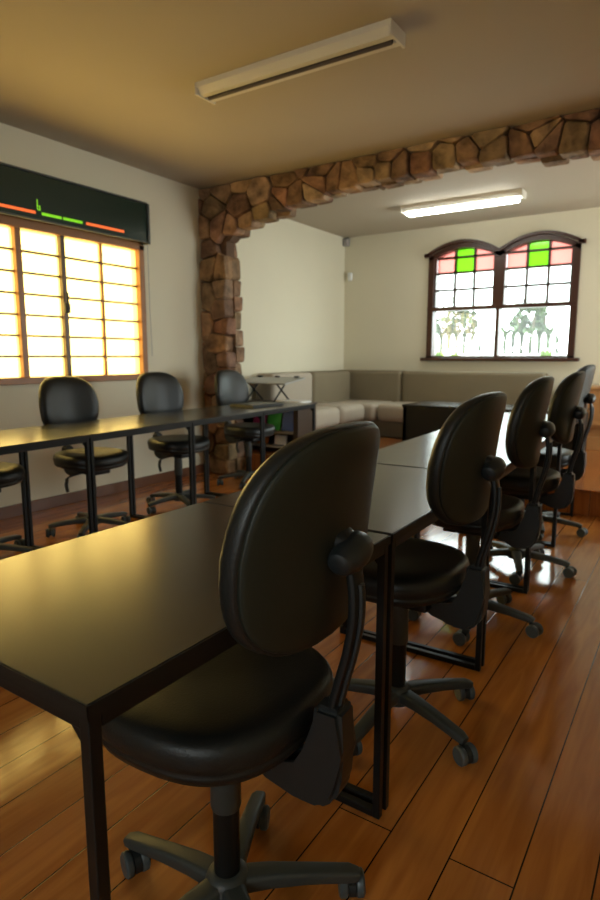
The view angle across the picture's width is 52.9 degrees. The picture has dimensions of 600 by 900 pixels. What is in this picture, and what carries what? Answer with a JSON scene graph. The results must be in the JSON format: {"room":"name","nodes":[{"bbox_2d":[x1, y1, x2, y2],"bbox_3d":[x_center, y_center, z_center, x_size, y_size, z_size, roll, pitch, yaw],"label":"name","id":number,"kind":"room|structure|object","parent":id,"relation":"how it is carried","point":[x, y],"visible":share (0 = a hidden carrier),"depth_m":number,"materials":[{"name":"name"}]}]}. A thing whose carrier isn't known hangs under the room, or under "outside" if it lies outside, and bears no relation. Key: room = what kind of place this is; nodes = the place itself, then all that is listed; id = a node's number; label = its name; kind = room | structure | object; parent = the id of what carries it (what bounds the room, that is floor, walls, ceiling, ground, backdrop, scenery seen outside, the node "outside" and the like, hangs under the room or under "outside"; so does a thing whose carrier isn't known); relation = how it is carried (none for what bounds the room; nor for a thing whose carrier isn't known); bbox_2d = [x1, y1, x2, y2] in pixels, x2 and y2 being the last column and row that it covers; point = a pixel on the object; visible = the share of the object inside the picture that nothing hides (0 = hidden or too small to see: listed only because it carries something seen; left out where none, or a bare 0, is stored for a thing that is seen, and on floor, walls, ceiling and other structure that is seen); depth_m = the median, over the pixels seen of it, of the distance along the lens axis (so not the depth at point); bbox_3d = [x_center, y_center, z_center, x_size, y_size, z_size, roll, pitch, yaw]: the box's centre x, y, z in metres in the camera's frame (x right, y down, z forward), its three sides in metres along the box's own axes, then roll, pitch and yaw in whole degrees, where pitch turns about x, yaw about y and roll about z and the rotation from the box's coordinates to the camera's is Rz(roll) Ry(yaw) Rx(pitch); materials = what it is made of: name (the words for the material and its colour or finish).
{"room":"meeting room","nodes":[
{"label":"meeting room","id":0,"kind":"room"},
{"bbox_2d":[0,123,344,506],"bbox_3d":[-2.200,-0.891,4.365,0.160,2.790,10.330,6,10,33],"label":"wall","id":1,"kind":"structure","parent":0,"point":[292,273],"depth_m":5.77,"materials":[{"name":"beige paint"}]},
{"bbox_2d":[0,214,147,384],"bbox_3d":[-2.067,-1.091,4.452,0.135,1.200,2.390,6,10,33],"label":"window","id":2,"kind":"structure","parent":1,"relation":"in","point":[14,225],"depth_m":4.76,"materials":[{"name":"brown wood"}]},
{"bbox_2d":[0,162,152,355],"bbox_3d":[-2.035,-1.332,4.298,0.115,1.303,2.612,6,10,33],"label":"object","id":3,"kind":"object","parent":1,"relation":"attached to","point":[27,194],"visible":1,"depth_m":4.59,"materials":[{"name":"black"}]},
{"bbox_2d":[0,464,203,519],"bbox_3d":[-2.924,0.636,3.320,0.018,0.090,7.120,6,10,33],"label":"baseboard","id":4,"kind":"structure","parent":1,"relation":"attached to","point":[14,510],"depth_m":5.01,"materials":[{"name":"brown wood"}]},
{"bbox_2d":[0,471,599,899],"bbox_3d":[0.334,0.800,2.945,6.200,0.120,10.330,6,10,33],"label":"floor","id":5,"kind":"structure","parent":0,"point":[521,821],"depth_m":1.67,"materials":[{"name":"brown wood"}]},
{"bbox_2d":[0,462,32,553],"bbox_3d":[-1.879,0.117,3.463,0.566,1.073,0.584,6,10,33],"label":"office chair","id":6,"kind":"object","parent":5,"relation":"on","point":[11,474],"visible":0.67,"depth_m":3.49,"materials":[{"name":"black leather"}]},
{"bbox_2d":[0,428,93,549],"bbox_3d":[-1.648,0.321,3.183,0.614,0.755,0.869,5,10,30],"label":"meeting table","id":7,"kind":"object","parent":5,"relation":"on","point":[19,440],"visible":0.68,"depth_m":3.34,"materials":[{"name":"black paint"}]},
{"bbox_2d":[38,376,130,537],"bbox_3d":[-1.415,0.035,4.058,0.583,1.053,0.570,6,11,35],"label":"office chair","id":8,"kind":"object","parent":5,"relation":"on","point":[62,399],"visible":0.77,"depth_m":4.03,"materials":[{"name":"black leather"}]},
{"bbox_2d":[23,416,193,547],"bbox_3d":[-1.211,0.206,3.928,0.614,0.755,0.869,5,10,30],"label":"meeting table","id":9,"kind":"object","parent":5,"relation":"on","point":[125,426],"visible":0.61,"depth_m":3.75,"materials":[{"name":"black paint"}]},
{"bbox_2d":[136,372,215,513],"bbox_3d":[-0.986,-0.071,4.712,0.580,1.063,0.568,7,11,39],"label":"office chair","id":10,"kind":"object","parent":5,"relation":"on","point":[156,392],"visible":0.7,"depth_m":4.72,"materials":[{"name":"black leather"}]},
{"bbox_2d":[0,502,390,899],"bbox_3d":[-0.277,0.608,1.325,0.614,0.755,0.869,6,11,33],"label":"meeting table","id":11,"kind":"object","parent":5,"relation":"on","point":[94,626],"visible":0.81,"depth_m":1.01,"materials":[{"name":"grey laminate"}]},
{"bbox_2d":[130,408,263,516],"bbox_3d":[-0.775,0.091,4.672,0.614,0.755,0.869,5,10,30],"label":"meeting table","id":12,"kind":"object","parent":5,"relation":"on","point":[199,416],"visible":0.56,"depth_m":4.51,"materials":[{"name":"black paint"}]},
{"bbox_2d":[102,421,379,899],"bbox_3d":[-0.147,0.467,1.193,0.600,1.073,0.558,5,10,31],"label":"office chair","id":13,"kind":"object","parent":5,"relation":"on","point":[297,545],"visible":0.97,"depth_m":1.03,"materials":[{"name":"black leather"}]},
{"bbox_2d":[214,370,274,488],"bbox_3d":[-0.483,-0.213,5.633,0.594,1.063,0.554,6,11,35],"label":"office chair","id":14,"kind":"object","parent":5,"relation":"on","point":[231,387],"visible":0.73,"depth_m":5.61,"materials":[{"name":"black leather"}]},
{"bbox_2d":[204,401,315,494],"bbox_3d":[-0.338,-0.024,5.417,0.614,0.755,0.869,5,10,30],"label":"meeting table","id":15,"kind":"object","parent":5,"relation":"on","point":[287,406],"visible":0.37,"depth_m":5.20,"materials":[{"name":"black paint"}]},
{"bbox_2d":[230,401,282,407],"bbox_3d":[-0.379,-0.399,5.296,0.280,0.022,0.400,7,11,38],"label":"closed laptop","id":16,"kind":"object","parent":15,"relation":"on","point":[249,404],"visible":1,"depth_m":5.20,"materials":[{"name":"black plastic"}]},
{"bbox_2d":[204,464,488,809],"bbox_3d":[0.204,0.496,2.049,0.614,0.755,0.869,6,10,32],"label":"meeting table","id":17,"kind":"object","parent":5,"relation":"on","point":[400,509],"visible":0.3,"depth_m":1.71,"materials":[{"name":"black paint"}]},
{"bbox_2d":[333,391,506,766],"bbox_3d":[0.324,0.353,1.898,0.588,1.083,0.560,6,11,34],"label":"office chair","id":18,"kind":"object","parent":5,"relation":"on","point":[463,469],"visible":0.8,"depth_m":1.75,"materials":[{"name":"black leather"}]},
{"bbox_2d":[346,437,534,665],"bbox_3d":[0.670,0.382,2.785,0.614,0.755,0.869,5,10,31],"label":"meeting table","id":19,"kind":"object","parent":5,"relation":"on","point":[415,452],"visible":0.21,"depth_m":2.63,"materials":[{"name":"black paint"}]},
{"bbox_2d":[408,376,554,645],"bbox_3d":[0.802,0.227,2.649,0.572,1.103,0.583,5,10,31],"label":"office chair","id":20,"kind":"object","parent":5,"relation":"on","point":[527,426],"visible":0.68,"depth_m":2.48,"materials":[{"name":"black leather"}]},
{"bbox_2d":[418,424,561,590],"bbox_3d":[1.121,0.269,3.524,0.614,0.755,0.869,5,10,31],"label":"meeting table","id":21,"kind":"object","parent":5,"relation":"on","point":[502,436],"visible":0.07,"depth_m":3.48,"materials":[{"name":"black paint"}]},
{"bbox_2d":[490,371,585,584],"bbox_3d":[1.260,0.120,3.329,0.561,1.108,0.583,6,10,33],"label":"office chair","id":22,"kind":"object","parent":5,"relation":"on","point":[563,412],"visible":0.79,"depth_m":3.17,"materials":[{"name":"black leather"}]},
{"bbox_2d":[502,412,578,544],"bbox_3d":[1.569,0.155,4.262,0.614,0.755,0.869,5,10,31],"label":"meeting table","id":23,"kind":"object","parent":5,"relation":"on","point":[506,416],"visible":0.14,"depth_m":4.42,"materials":[{"name":"black paint"}]},
{"bbox_2d":[524,364,595,539],"bbox_3d":[1.673,-0.007,4.071,0.565,1.133,0.582,6,11,35],"label":"office chair","id":24,"kind":"object","parent":5,"relation":"on","point":[586,398],"visible":0.45,"depth_m":3.91,"materials":[{"name":"black leather"}]},
{"bbox_2d":[0,0,599,237],"bbox_3d":[0.334,-2.075,2.502,6.200,0.120,10.330,6,10,33],"label":"ceiling","id":25,"kind":"structure","parent":0,"point":[115,80],"depth_m":3.69,"materials":[{"name":"paint"}]},
{"bbox_2d":[195,18,405,104],"bbox_3d":[-0.047,-2.100,3.313,1.272,0.078,0.176,6,10,33],"label":"fluorescent light","id":26,"kind":"object","parent":25,"relation":"attached to","point":[383,35],"visible":1,"depth_m":3.22,"materials":[{"name":"white metal"}]},
{"bbox_2d":[400,188,526,216],"bbox_3d":[1.658,-2.539,6.228,1.272,0.100,0.176,6,10,33],"label":"fluorescent light","id":27,"kind":"object","parent":25,"relation":"attached to","point":[513,195],"visible":1,"depth_m":6.14,"materials":[{"name":"white plastic"}]},
{"bbox_2d":[406,197,519,216],"bbox_3d":[1.658,-2.506,6.233,1.170,0.034,0.124,6,10,33],"label":"diffuser","id":28,"kind":"object","parent":27,"relation":"attached to","point":[481,202],"depth_m":6.18,"materials":[{"name":"white plastic"}]},
{"bbox_2d":[198,109,599,473],"bbox_3d":[1.549,-0.920,4.556,5.900,2.790,0.323,6,10,33],"label":"stone archway","id":29,"kind":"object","parent":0,"point":[228,213],"depth_m":5.27,"materials":[{"name":"brown stone"}]},
{"bbox_2d":[244,436,599,516],"bbox_3d":[2.349,0.173,5.958,5.900,0.199,2.680,6,10,33],"label":"platform","id":30,"kind":"object","parent":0,"point":[587,488],"depth_m":4.78,"materials":[{"name":"brown wood"}]},
{"bbox_2d":[242,399,316,447],"bbox_3d":[-0.260,-0.260,6.424,0.820,0.515,0.360,6,10,33],"label":"shelf","id":31,"kind":"object","parent":30,"relation":"on","point":[302,419],"visible":0.36,"depth_m":6.22,"materials":[{"name":"brown wood"}]},
{"bbox_2d":[253,415,266,422],"bbox_3d":[-0.429,-0.336,6.438,0.170,0.217,0.057,6,10,33],"label":"magazine","id":32,"kind":"object","parent":31,"relation":"on","point":[255,419],"visible":0.09,"depth_m":6.45,"materials":[{"name":"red paper"}]},
{"bbox_2d":[257,437,268,443],"bbox_3d":[-0.394,-0.124,6.432,0.150,0.100,0.032,6,10,33],"label":"magazine","id":33,"kind":"object","parent":31,"relation":"on","point":[266,438],"visible":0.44,"depth_m":6.40,"materials":[{"name":"orange paper"}]},
{"bbox_2d":[245,375,304,401],"bbox_3d":[-0.326,-0.649,6.391,0.640,0.263,0.425,5,10,29],"label":"folding table","id":34,"kind":"object","parent":31,"relation":"on","point":[277,380],"visible":0.94,"depth_m":6.35,"materials":[{"name":"grey"}]},
{"bbox_2d":[268,413,281,429],"bbox_3d":[-0.265,-0.325,6.332,0.170,0.227,0.059,6,10,33],"label":"magazine","id":35,"kind":"object","parent":31,"relation":"on","point":[274,419],"visible":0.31,"depth_m":6.31,"materials":[{"name":"green paper"}]},
{"bbox_2d":[274,435,286,444],"bbox_3d":[-0.201,-0.105,6.308,0.150,0.100,0.032,6,10,33],"label":"magazine","id":36,"kind":"object","parent":31,"relation":"on","point":[279,439],"visible":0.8,"depth_m":6.30,"materials":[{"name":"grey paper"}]},
{"bbox_2d":[282,411,292,431],"bbox_3d":[-0.112,-0.299,6.232,0.160,0.207,0.055,6,10,33],"label":"magazine","id":37,"kind":"object","parent":31,"relation":"on","point":[287,424],"visible":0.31,"depth_m":6.23,"materials":[{"name":"blue paper"}]},
{"bbox_2d":[276,400,310,402],"bbox_3d":[-0.067,-0.500,6.223,0.300,0.018,0.210,6,10,33],"label":"paper stack","id":38,"kind":"object","parent":31,"relation":"on","point":[292,401],"visible":0.78,"depth_m":6.17,"materials":[{"name":"white paper"}]},
{"bbox_2d":[256,370,548,437],"bbox_3d":[1.191,-0.486,6.939,2.730,0.805,2.100,6,10,33],"label":"sectional sofa","id":39,"kind":"object","parent":30,"relation":"on","point":[378,397],"visible":0.57,"depth_m":7.38,"materials":[{"name":"beige fabric"}]},
{"bbox_2d":[256,372,311,401],"bbox_3d":[-0.175,-0.686,7.070,0.270,0.440,0.830,6,10,33],"label":"cushion","id":40,"kind":"object","parent":39,"relation":"on","point":[302,389],"depth_m":6.92,"materials":[{"name":"beige fabric"}]},
{"bbox_2d":[316,406,339,429],"bbox_3d":[0.056,-0.371,6.802,0.620,0.220,0.600,6,10,33],"label":"seat cushion","id":41,"kind":"object","parent":39,"relation":"on","point":[325,416],"depth_m":6.64,"materials":[{"name":"beige fabric"}]},
{"bbox_2d":[306,370,349,402],"bbox_3d":[0.318,-0.800,7.814,0.270,0.440,0.950,6,10,33],"label":"cushion","id":42,"kind":"object","parent":39,"relation":"on","point":[327,386],"depth_m":7.68,"materials":[{"name":"beige fabric"}]},
{"bbox_2d":[316,402,363,423],"bbox_3d":[0.389,-0.449,7.304,0.620,0.220,0.605,6,10,33],"label":"seat cushion","id":43,"kind":"object","parent":39,"relation":"on","point":[349,412],"depth_m":7.11,"materials":[{"name":"beige fabric"}]},
{"bbox_2d":[333,399,391,420],"bbox_3d":[0.786,-0.525,7.818,0.715,0.215,0.680,6,10,33],"label":"seat cushion","id":44,"kind":"object","parent":39,"relation":"on","point":[371,406],"depth_m":7.46,"materials":[{"name":"beige fabric"}]},
{"bbox_2d":[340,370,404,401],"bbox_3d":[0.958,-0.853,8.138,0.980,0.445,0.280,6,10,33],"label":"cushion","id":45,"kind":"object","parent":39,"relation":"on","point":[378,385],"depth_m":7.93,"materials":[{"name":"beige fabric"}]},
{"bbox_2d":[377,401,413,422],"bbox_3d":[1.338,-0.472,7.473,0.580,0.215,0.620,6,10,33],"label":"seat cushion","id":46,"kind":"object","parent":39,"relation":"on","point":[387,412],"depth_m":7.30,"materials":[{"name":"beige fabric"}]},
{"bbox_2d":[402,371,548,404],"bbox_3d":[2.103,-0.736,7.396,1.740,0.440,0.280,6,10,33],"label":"cushion","id":47,"kind":"object","parent":39,"relation":"on","point":[417,386],"depth_m":7.33,"materials":[{"name":"beige fabric"}]},
{"bbox_2d":[402,401,589,451],"bbox_3d":[1.989,-0.216,6.257,1.750,0.480,0.620,6,10,33],"label":"table","id":48,"kind":"object","parent":30,"relation":"on","point":[420,418],"visible":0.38,"depth_m":6.33,"materials":[{"name":"grey laminate"}]},
{"bbox_2d":[586,385,599,450],"bbox_3d":[3.861,-0.294,6.136,2.040,0.670,0.528,6,10,33],"label":"wooden sideboard","id":49,"kind":"object","parent":30,"relation":"on","point":[593,438],"visible":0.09,"depth_m":6.37,"materials":[{"name":"brown wood"}]},
{"bbox_2d":[344,207,599,405],"bbox_3d":[3.127,-1.287,6.934,6.200,2.790,0.160,6,10,33],"label":"wall","id":50,"kind":"structure","parent":0,"point":[386,297],"depth_m":7.81,"materials":[{"name":"beige paint"}]},
{"bbox_2d":[343,238,349,246],"bbox_3d":[0.630,-2.833,8.207,0.075,0.118,0.080,6,10,33],"label":"speaker","id":51,"kind":"object","parent":50,"relation":"attached to","point":[346,241],"visible":1,"depth_m":8.18},
{"bbox_2d":[347,273,351,280],"bbox_3d":[0.686,-2.372,8.259,0.064,0.110,0.050,6,10,33],"label":"sensor","id":52,"kind":"object","parent":50,"relation":"attached to","point":[349,274],"visible":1,"depth_m":8.23,"materials":[{"name":"white plastic"}]},
{"bbox_2d":[420,230,586,360],"bbox_3d":[2.396,-1.811,7.266,1.890,1.465,0.200,6,10,33],"label":"window","id":53,"kind":"structure","parent":50,"relation":"in","point":[538,249],"depth_m":7.18,"materials":[{"name":"brown wood"}]},
{"label":"outside","id":54,"kind":"structure","parent":0,"visible":0},
{"bbox_3d":[6.478,-0.846,13.558,28.000,0.100,14.270,6,10,33],"label":"ground","id":55,"kind":"structure","parent":54,"visible":0},
{"bbox_2d":[436,292,487,353],"bbox_3d":[3.206,-1.991,12.466,1.432,2.518,1.065,6,10,33],"label":"bush","id":56,"kind":"object","parent":55,"relation":"on","point":[452,328],"visible":0.3,"depth_m":12.20,"materials":[{"name":"green plant"}]},
{"bbox_2d":[435,331,566,355],"bbox_3d":[3.048,-1.258,10.387,6.031,1.480,0.057,6,10,33],"label":"picket fence","id":57,"kind":"object","parent":55,"relation":"on","point":[517,338],"visible":0.23,"depth_m":10.05,"materials":[{"name":"white paint"}]},
{"bbox_2d":[501,291,558,353],"bbox_3d":[4.412,-1.837,11.650,1.229,2.445,0.953,6,10,33],"label":"bush","id":58,"kind":"object","parent":55,"relation":"on","point":[536,324],"visible":0.37,"depth_m":11.46,"materials":[{"name":"green plant"}]},
{"bbox_3d":[2.564,-0.582,7.743,2.440,1.150,0.340,6,10,33],"label":"wall","id":59,"kind":"structure","parent":55,"relation":"on","visible":0},
{"bbox_2d":[435,350,444,355],"bbox_3d":[1.866,-1.281,8.098,0.173,0.124,0.104,6,10,33],"label":"plant","id":60,"kind":"object","parent":59,"relation":"on","point":[437,352],"visible":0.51,"depth_m":8.07,"materials":[{"name":"green plant"}]},
{"bbox_2d":[540,349,551,355],"bbox_3d":[2.997,-1.170,7.357,0.134,0.129,0.114,1,9,5],"label":"plant","id":61,"kind":"object","parent":59,"relation":"on","point":[542,353],"visible":0.57,"depth_m":7.33,"materials":[{"name":"green plant"}]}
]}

